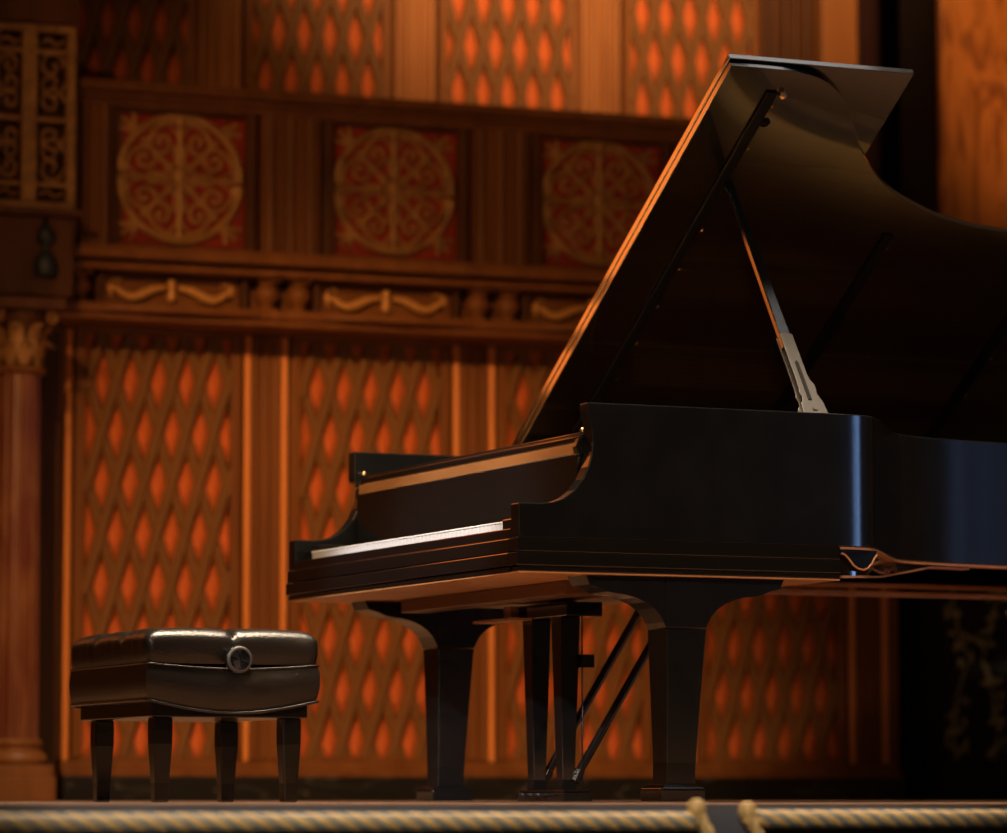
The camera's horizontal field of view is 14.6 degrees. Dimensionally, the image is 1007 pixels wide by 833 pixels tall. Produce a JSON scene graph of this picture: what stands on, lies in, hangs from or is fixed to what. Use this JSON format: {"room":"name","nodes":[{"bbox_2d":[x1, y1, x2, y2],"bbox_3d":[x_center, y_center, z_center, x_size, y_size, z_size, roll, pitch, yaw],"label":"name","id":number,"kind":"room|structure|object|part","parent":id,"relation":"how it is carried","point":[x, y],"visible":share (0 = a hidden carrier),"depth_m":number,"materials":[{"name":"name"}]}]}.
{"room":"concert hall","nodes":[
{"label":"concert hall","id":0,"kind":"room"},
{"bbox_2d":[0,0,82,800],"bbox_3d":[-2.037,-0.099,14.384,0.900,3.000,0.564,2,-6,-21],"label":"wall","id":1,"kind":"structure","parent":0,"point":[19,248],"depth_m":14.45,"materials":[{"name":"brown wood"}]},
{"bbox_2d":[0,22,76,209],"bbox_3d":[-1.718,-1.094,14.382,0.315,0.686,0.048,2,-6,-21],"label":"lattice screen","id":2,"kind":"object","parent":1,"relation":"in","point":[29,49],"visible":1,"depth_m":14.38,"materials":[{"name":"brown wood"}]},
{"bbox_2d":[33,218,57,276],"bbox_3d":[-1.663,-0.616,14.312,0.092,0.215,0.092,2,-6,-21],"label":"wall ornament","id":3,"kind":"object","parent":1,"relation":"attached to","point":[45,263],"visible":1,"depth_m":14.28,"materials":[{"name":"brown metal"}]},
{"bbox_2d":[63,274,884,763],"bbox_3d":[-2.580,-0.858,14.844,8.969,4.600,1.130,2,-6,-21],"label":"wall","id":4,"kind":"structure","parent":0,"point":[89,296],"depth_m":15.02,"materials":[{"name":"brown wood"}]},
{"bbox_2d":[63,0,198,84],"bbox_3d":[-1.526,-1.938,15.723,0.628,1.688,0.077,2,-6,-21],"label":"lattice screen","id":5,"kind":"object","parent":4,"relation":"attached to","point":[128,40],"visible":0.46,"depth_m":15.68,"materials":[{"name":"brown wood"}]},
{"bbox_3d":[-1.527,-1.938,15.725,0.628,1.688,0.073,2,-6,-21],"label":"frame","id":6,"kind":"part","parent":5,"relation":"part of","materials":[{"name":"brown wood"}]},
{"bbox_2d":[72,327,241,761],"bbox_3d":[-1.311,0.487,14.859,0.648,1.633,0.077,2,-6,-21],"label":"lattice screen","id":7,"kind":"object","parent":4,"relation":"attached to","point":[155,484],"visible":0.77,"depth_m":14.85,"materials":[{"name":"brown wood"}]},
{"bbox_2d":[94,271,246,308],"bbox_3d":[-1.250,-0.464,14.749,0.580,0.126,0.105,2,-6,-21],"label":"panel","id":8,"kind":"object","parent":4,"relation":"attached to","point":[116,287],"visible":0.96,"depth_m":14.73,"materials":[{"name":"brown wood"}]},
{"bbox_2d":[109,105,256,251],"bbox_3d":[-1.210,-0.882,14.728,0.580,0.532,0.069,2,-6,-21],"label":"panel","id":9,"kind":"object","parent":4,"relation":"attached to","point":[187,179],"visible":1,"depth_m":14.73,"materials":[{"name":"brown wood"}]},
{"bbox_2d":[45,300,577,347],"bbox_3d":[-2.644,-0.419,14.251,8.450,0.060,0.425,2,-6,-21],"label":"trim","id":10,"kind":"structure","parent":4,"relation":"attached to","point":[256,322],"depth_m":14.86,"materials":[{"name":"brown wood"}]},
{"bbox_2d":[66,268,92,300],"bbox_3d":[-1.584,-0.478,14.609,0.094,0.126,0.132,2,-6,-21],"label":"bracket","id":11,"kind":"object","parent":10,"relation":"on","point":[81,284],"visible":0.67,"depth_m":14.56,"materials":[{"name":"brown wood"}]},
{"bbox_2d":[248,277,280,309],"bbox_3d":[-0.900,-0.453,14.870,0.094,0.126,0.132,2,-6,-21],"label":"bracket","id":12,"kind":"object","parent":10,"relation":"on","point":[263,293],"visible":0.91,"depth_m":14.82,"materials":[{"name":"brown wood"}]},
{"bbox_2d":[280,279,312,310],"bbox_3d":[-0.785,-0.449,14.915,0.094,0.126,0.132,2,-6,-21],"label":"bracket","id":13,"kind":"object","parent":10,"relation":"on","point":[294,295],"visible":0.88,"depth_m":14.87,"materials":[{"name":"brown wood"}]},
{"bbox_2d":[459,288,491,319],"bbox_3d":[-0.109,-0.423,15.173,0.094,0.126,0.132,2,-6,-21],"label":"bracket","id":14,"kind":"object","parent":10,"relation":"on","point":[473,303],"visible":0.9,"depth_m":15.13,"materials":[{"name":"brown wood"}]},
{"bbox_2d":[488,289,521,320],"bbox_3d":[0.007,-0.419,15.217,0.094,0.126,0.132,2,-6,-21],"label":"bracket","id":15,"kind":"object","parent":10,"relation":"on","point":[503,305],"visible":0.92,"depth_m":15.17,"materials":[{"name":"brown wood"}]},
{"bbox_2d":[241,0,391,97],"bbox_3d":[-0.761,-1.909,16.015,0.628,1.688,0.077,2,-6,-21],"label":"lattice screen","id":16,"kind":"object","parent":4,"relation":"attached to","point":[336,47],"visible":0.49,"depth_m":15.96,"materials":[{"name":"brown wood"}]},
{"bbox_2d":[73,242,607,295],"bbox_3d":[-2.609,-0.627,14.182,8.450,0.088,0.225,2,-6,-21],"label":"trim","id":17,"kind":"structure","parent":4,"relation":"attached to","point":[249,265],"depth_m":14.85,"materials":[{"name":"brown wood"}]},
{"bbox_2d":[61,102,678,265],"bbox_3d":[-0.394,-0.853,15.031,2.810,0.525,0.087,2,-6,-21],"label":"wall panels","id":18,"kind":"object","parent":4,"relation":"attached to","point":[288,147],"depth_m":14.85,"materials":[{"name":"brown wood"}]},
{"bbox_2d":[291,336,450,762],"bbox_3d":[-0.519,0.516,15.161,0.648,1.633,0.077,2,-6,-21],"label":"lattice screen","id":19,"kind":"object","parent":4,"relation":"attached to","point":[349,395],"visible":0.66,"depth_m":15.12,"materials":[{"name":"brown wood"}]},
{"bbox_2d":[63,77,691,142],"bbox_3d":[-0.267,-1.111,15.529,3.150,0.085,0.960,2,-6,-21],"label":"trim","id":20,"kind":"structure","parent":4,"relation":"attached to","point":[258,102],"depth_m":14.96,"materials":[{"name":"brown wood"}]},
{"bbox_2d":[310,282,458,318],"bbox_3d":[-0.458,-0.434,15.052,0.580,0.126,0.105,2,-6,-21],"label":"panel","id":21,"kind":"object","parent":4,"relation":"attached to","point":[325,297],"visible":0.94,"depth_m":15.03,"materials":[{"name":"brown wood"}]},
{"bbox_2d":[319,119,467,262],"bbox_3d":[-0.418,-0.852,15.030,0.580,0.532,0.069,2,-6,-21],"label":"panel","id":22,"kind":"object","parent":4,"relation":"attached to","point":[390,190],"visible":1,"depth_m":15.02,"materials":[{"name":"brown wood"}]},
{"bbox_2d":[187,0,631,113],"bbox_3d":[-0.375,-1.935,16.171,1.928,1.800,0.079,2,-6,-21],"label":"trim","id":23,"kind":"structure","parent":4,"relation":"attached to","point":[219,21],"depth_m":16.11,"materials":[{"name":"orange wood"}]},
{"bbox_2d":[61,328,888,762],"bbox_3d":[-0.115,0.529,15.290,3.564,1.615,0.025,2,-6,-21],"label":"trim","id":24,"kind":"structure","parent":4,"relation":"attached to","point":[69,331],"depth_m":15.02,"materials":[{"name":"orange wood"}]},
{"bbox_2d":[56,327,898,764],"bbox_3d":[-0.126,0.532,15.318,3.672,1.625,0.077,2,-6,-21],"label":"pilasters","id":25,"kind":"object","parent":4,"relation":"attached to","point":[266,351],"depth_m":15.06,"materials":[{"name":"brown wood"}]},
{"bbox_2d":[56,761,902,777],"bbox_3d":[-0.039,1.368,15.237,3.460,0.055,0.144,2,-6,-21],"label":"trim","id":26,"kind":"structure","parent":4,"relation":"attached to","point":[63,768],"depth_m":15.17,"materials":[{"name":"brown wood"}]},
{"bbox_2d":[55,776,904,801],"bbox_3d":[-0.035,1.441,15.218,3.460,0.095,0.160,2,-6,-21],"label":"baseboard","id":27,"kind":"structure","parent":4,"relation":"attached to","point":[68,788],"depth_m":15.11,"materials":[{"name":"black wood"}]},
{"bbox_2d":[436,0,580,110],"bbox_3d":[0.014,-1.881,16.311,0.628,1.688,0.077,2,-6,-21],"label":"lattice screen","id":28,"kind":"object","parent":4,"relation":"attached to","point":[514,53],"visible":0.59,"depth_m":16.25,"materials":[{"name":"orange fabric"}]},
{"bbox_2d":[519,292,593,323],"bbox_3d":[0.333,-0.405,15.354,0.580,0.126,0.105,2,-6,-21],"label":"panel","id":29,"kind":"object","parent":4,"relation":"attached to","point":[533,307],"visible":0.47,"depth_m":15.28,"materials":[{"name":"brown wood"}]},
{"bbox_2d":[498,346,652,763],"bbox_3d":[0.272,0.546,15.464,0.648,1.633,0.077,2,-6,-21],"label":"lattice screen","id":30,"kind":"object","parent":4,"relation":"attached to","point":[524,372],"visible":0.31,"depth_m":15.43,"materials":[{"name":"brown wood"}]},
{"bbox_2d":[530,133,670,269],"bbox_3d":[0.373,-0.823,15.333,0.580,0.532,0.069,2,-6,-21],"label":"panel","id":31,"kind":"object","parent":4,"relation":"attached to","point":[587,193],"visible":0.83,"depth_m":15.31,"materials":[{"name":"brown wood"}]},
{"bbox_2d":[620,0,759,118],"bbox_3d":[0.780,-1.852,16.604,0.628,1.688,0.077,2,-6,-21],"label":"lattice screen","id":32,"kind":"object","parent":4,"relation":"attached to","point":[679,47],"visible":0.54,"depth_m":16.53,"materials":[{"name":"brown wood"}]},
{"bbox_2d":[699,586,847,763],"bbox_3d":[1.064,0.576,15.766,0.648,1.633,0.077,2,-6,-21],"label":"lattice screen","id":33,"kind":"object","parent":4,"relation":"attached to","point":[771,694],"visible":0.4,"depth_m":15.71,"materials":[{"name":"brown wood"}]},
{"bbox_2d":[760,0,813,60],"bbox_3d":[1.201,-1.875,16.778,0.250,1.800,0.070,2,-6,-21],"label":"trim","id":34,"kind":"structure","parent":4,"relation":"attached to","point":[786,26],"depth_m":16.73,"materials":[{"name":"brown wood"}]},
{"bbox_2d":[814,0,856,64],"bbox_3d":[1.409,-1.870,16.830,0.165,2.200,0.120,2,-6,-21],"label":"trim","id":35,"kind":"structure","parent":4,"relation":"attached to","point":[835,21],"depth_m":16.75,"materials":[{"name":"orange wood"}]},
{"bbox_2d":[0,802,1006,804],"bbox_3d":[0.000,1.341,13.494,28.000,0.040,20.880,0,-6,0],"label":"floor","id":36,"kind":"structure","parent":0,"point":[1,803],"depth_m":7.77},
{"bbox_2d":[0,296,65,801],"bbox_3d":[-1.744,0.479,14.136,0.281,1.800,0.281,2,-6,-21],"label":"column","id":37,"kind":"structure","parent":36,"relation":"on","point":[25,776],"depth_m":14.08,"materials":[{"name":"brown wood"}]},
{"bbox_2d":[69,628,319,802],"bbox_3d":[-0.818,0.796,10.437,0.479,0.451,0.693,2,-6,-24],"label":"piano bench","id":38,"kind":"object","parent":36,"relation":"on","point":[159,677],"visible":1,"depth_m":10.22,"materials":[{"name":"black leather"}]},
{"bbox_3d":[-1.076,0.924,10.556,0.052,0.218,0.052,2,-6,-24],"label":"leg","id":39,"kind":"part","parent":38,"relation":"part of","materials":[{"name":"black wood"}]},
{"bbox_3d":[-0.883,0.882,10.124,0.052,0.218,0.052,2,-6,-24],"label":"leg","id":40,"kind":"part","parent":38,"relation":"part of","materials":[{"name":"black wood"}]},
{"bbox_3d":[-0.827,0.783,10.458,0.427,0.043,0.595,2,-6,-24],"label":"frame","id":41,"kind":"part","parent":38,"relation":"part of","materials":[{"name":"black wood"}]},
{"bbox_2d":[71,628,317,668],"bbox_3d":[-0.827,0.621,10.474,0.479,0.095,0.645,2,-6,-24],"label":"cushion","id":42,"kind":"object","parent":38,"relation":"on","point":[150,648],"depth_m":10.21,"materials":[{"name":"black leather"}]},
{"bbox_3d":[-0.753,0.938,10.699,0.052,0.218,0.052,2,-6,-24],"label":"leg","id":43,"kind":"part","parent":38,"relation":"part of","materials":[{"name":"black wood"}]},
{"bbox_3d":[-0.686,0.627,10.156,0.073,0.073,0.044,2,-6,-24],"label":"knob","id":44,"kind":"part","parent":38,"relation":"part of","materials":[{"name":"black paint"}]},
{"bbox_3d":[-0.560,0.896,10.267,0.052,0.218,0.052,2,-6,-24],"label":"leg","id":45,"kind":"part","parent":38,"relation":"part of","materials":[{"name":"black wood"}]},
{"bbox_2d":[286,54,1006,801],"bbox_3d":[0.967,0.101,11.014,2.760,1.943,1.599,2,-6,-24],"label":"grand piano","id":46,"kind":"object","parent":36,"relation":"on","point":[789,368],"visible":1,"depth_m":10.68,"materials":[{"name":"wood"}]},
{"bbox_3d":[-0.156,0.857,11.210,0.112,0.391,0.112,2,-6,-24],"label":"leg","id":47,"kind":"part","parent":46,"relation":"part of","materials":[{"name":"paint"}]},
{"bbox_2d":[359,431,584,484],"bbox_3d":[0.053,0.124,10.603,0.360,0.028,1.485,2,-6,-24],"label":"shelf","id":48,"kind":"object","parent":46,"relation":"attached to","point":[569,445],"depth_m":10.44,"materials":[{"name":"black paint"}]},
{"bbox_3d":[-0.004,0.554,10.687,0.060,0.006,0.260,2,-6,-24],"label":"mounting plate","id":49,"kind":"part","parent":46,"relation":"part of","materials":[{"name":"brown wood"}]},
{"bbox_3d":[0.090,0.781,10.657,0.056,0.456,0.066,2,-6,-24],"label":"lyre post","id":50,"kind":"part","parent":46,"relation":"part of","materials":[{"name":"black paint"}]},
{"bbox_3d":[0.121,0.426,10.604,0.910,0.083,1.599,2,-6,-24],"label":"moulding","id":51,"kind":"part","parent":46,"relation":"part of","materials":[{"name":"black paint"}]},
{"bbox_3d":[0.165,0.764,10.489,0.056,0.456,0.066,2,-6,-24],"label":"lyre post","id":52,"kind":"part","parent":46,"relation":"part of","materials":[{"name":"black paint"}]},
{"bbox_3d":[0.217,0.746,10.484,0.038,0.500,0.035,2,-6,-24],"label":"pedal rod","id":53,"kind":"part","parent":46,"relation":"part of","materials":[{"name":"black paint"}]},
{"bbox_3d":[0.267,0.713,10.737,0.372,0.577,0.028,2,-6,-24],"label":"lyre rod","id":54,"kind":"part","parent":46,"relation":"part of","materials":[{"name":"black paint"}]},
{"bbox_3d":[0.348,0.695,10.555,0.372,0.577,0.028,2,-6,-24],"label":"lyre rod","id":55,"kind":"part","parent":46,"relation":"part of","materials":[{"name":"black paint"}]},
{"bbox_3d":[0.437,0.733,9.932,0.112,0.391,0.112,2,-6,-24],"label":"leg","id":56,"kind":"part","parent":46,"relation":"part of","materials":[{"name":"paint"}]},
{"bbox_3d":[1.251,-0.361,11.278,2.064,0.932,1.404,2,-6,-24],"label":"lid","id":57,"kind":"part","parent":46,"relation":"part of","materials":[{"name":"black paint"}]},
{"bbox_2d":[760,118,770,126],"bbox_3d":[0.695,-0.780,10.481,0.032,0.006,0.032,2,-39,-24],"label":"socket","id":58,"kind":"object","parent":46,"relation":"attached to","point":[765,122],"depth_m":10.48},
{"bbox_2d":[900,0,1006,801],"bbox_3d":[2.065,-0.712,16.317,0.865,4.605,0.405,2,-6,-21],"label":"pier","id":59,"kind":"object","parent":36,"relation":"on","point":[954,102],"visible":0.63,"depth_m":16.08,"materials":[{"name":"brown wood"}]},
{"bbox_3d":[6.662,-1.357,19.495,12.500,6.504,2.200,2,-6,-21],"label":"wall","id":60,"kind":"structure","parent":0,"visible":0},
{"bbox_2d":[857,0,905,771],"bbox_3d":[1.589,-0.483,17.352,0.900,4.300,0.106,2,-6,-21],"label":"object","id":61,"kind":"structure","parent":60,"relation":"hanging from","point":[878,21],"depth_m":17.46,"materials":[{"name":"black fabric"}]},
{"bbox_3d":[-0.016,1.265,7.561,15.616,0.959,9.048,0,-6,0],"label":"trim","id":62,"kind":"structure","parent":0,"visible":0},
{"bbox_2d":[0,804,1006,832],"bbox_3d":[0.000,1.193,7.540,18.000,0.897,0.008,3,-6,-30],"label":"trim","id":63,"kind":"structure","parent":62,"relation":"attached to","point":[723,818],"depth_m":7.64,"materials":[{"name":"brown wood"}]},
{"bbox_2d":[0,799,714,832],"bbox_3d":[-1.077,0.753,6.930,3.492,0.161,0.042,3,-6,-30],"label":"rope","id":64,"kind":"object","parent":63,"relation":"attached to","point":[695,816],"visible":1,"depth_m":7.38,"materials":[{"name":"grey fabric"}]},
{"bbox_3d":[-1.108,0.716,6.915,3.421,0.037,0.037,3,-6,-30],"label":"twisted cord","id":65,"kind":"part","parent":64,"relation":"part of","materials":[{"name":"beige fabric"}]},
{"bbox_3d":[-1.108,0.716,6.915,2.976,0.038,1.728,0,-6,0],"label":"inlaid cord","id":66,"kind":"part","parent":64,"relation":"part of","materials":[{"name":"gold"}]},
{"bbox_2d":[738,801,1006,832],"bbox_3d":[1.611,0.909,8.474,2.645,0.162,0.041,3,-6,-30],"label":"rope","id":67,"kind":"object","parent":63,"relation":"attached to","point":[755,819],"visible":1,"depth_m":7.96,"materials":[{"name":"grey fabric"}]},
{"bbox_3d":[1.627,0.865,8.486,2.271,0.037,1.327,0,-6,0],"label":"twisted cord","id":68,"kind":"part","parent":67,"relation":"part of","materials":[{"name":"beige fabric"}]},
{"bbox_3d":[1.625,0.865,8.491,2.268,0.038,1.328,0,-6,0],"label":"inlaid cord","id":69,"kind":"part","parent":67,"relation":"part of","materials":[{"name":"gold"}]}
]}

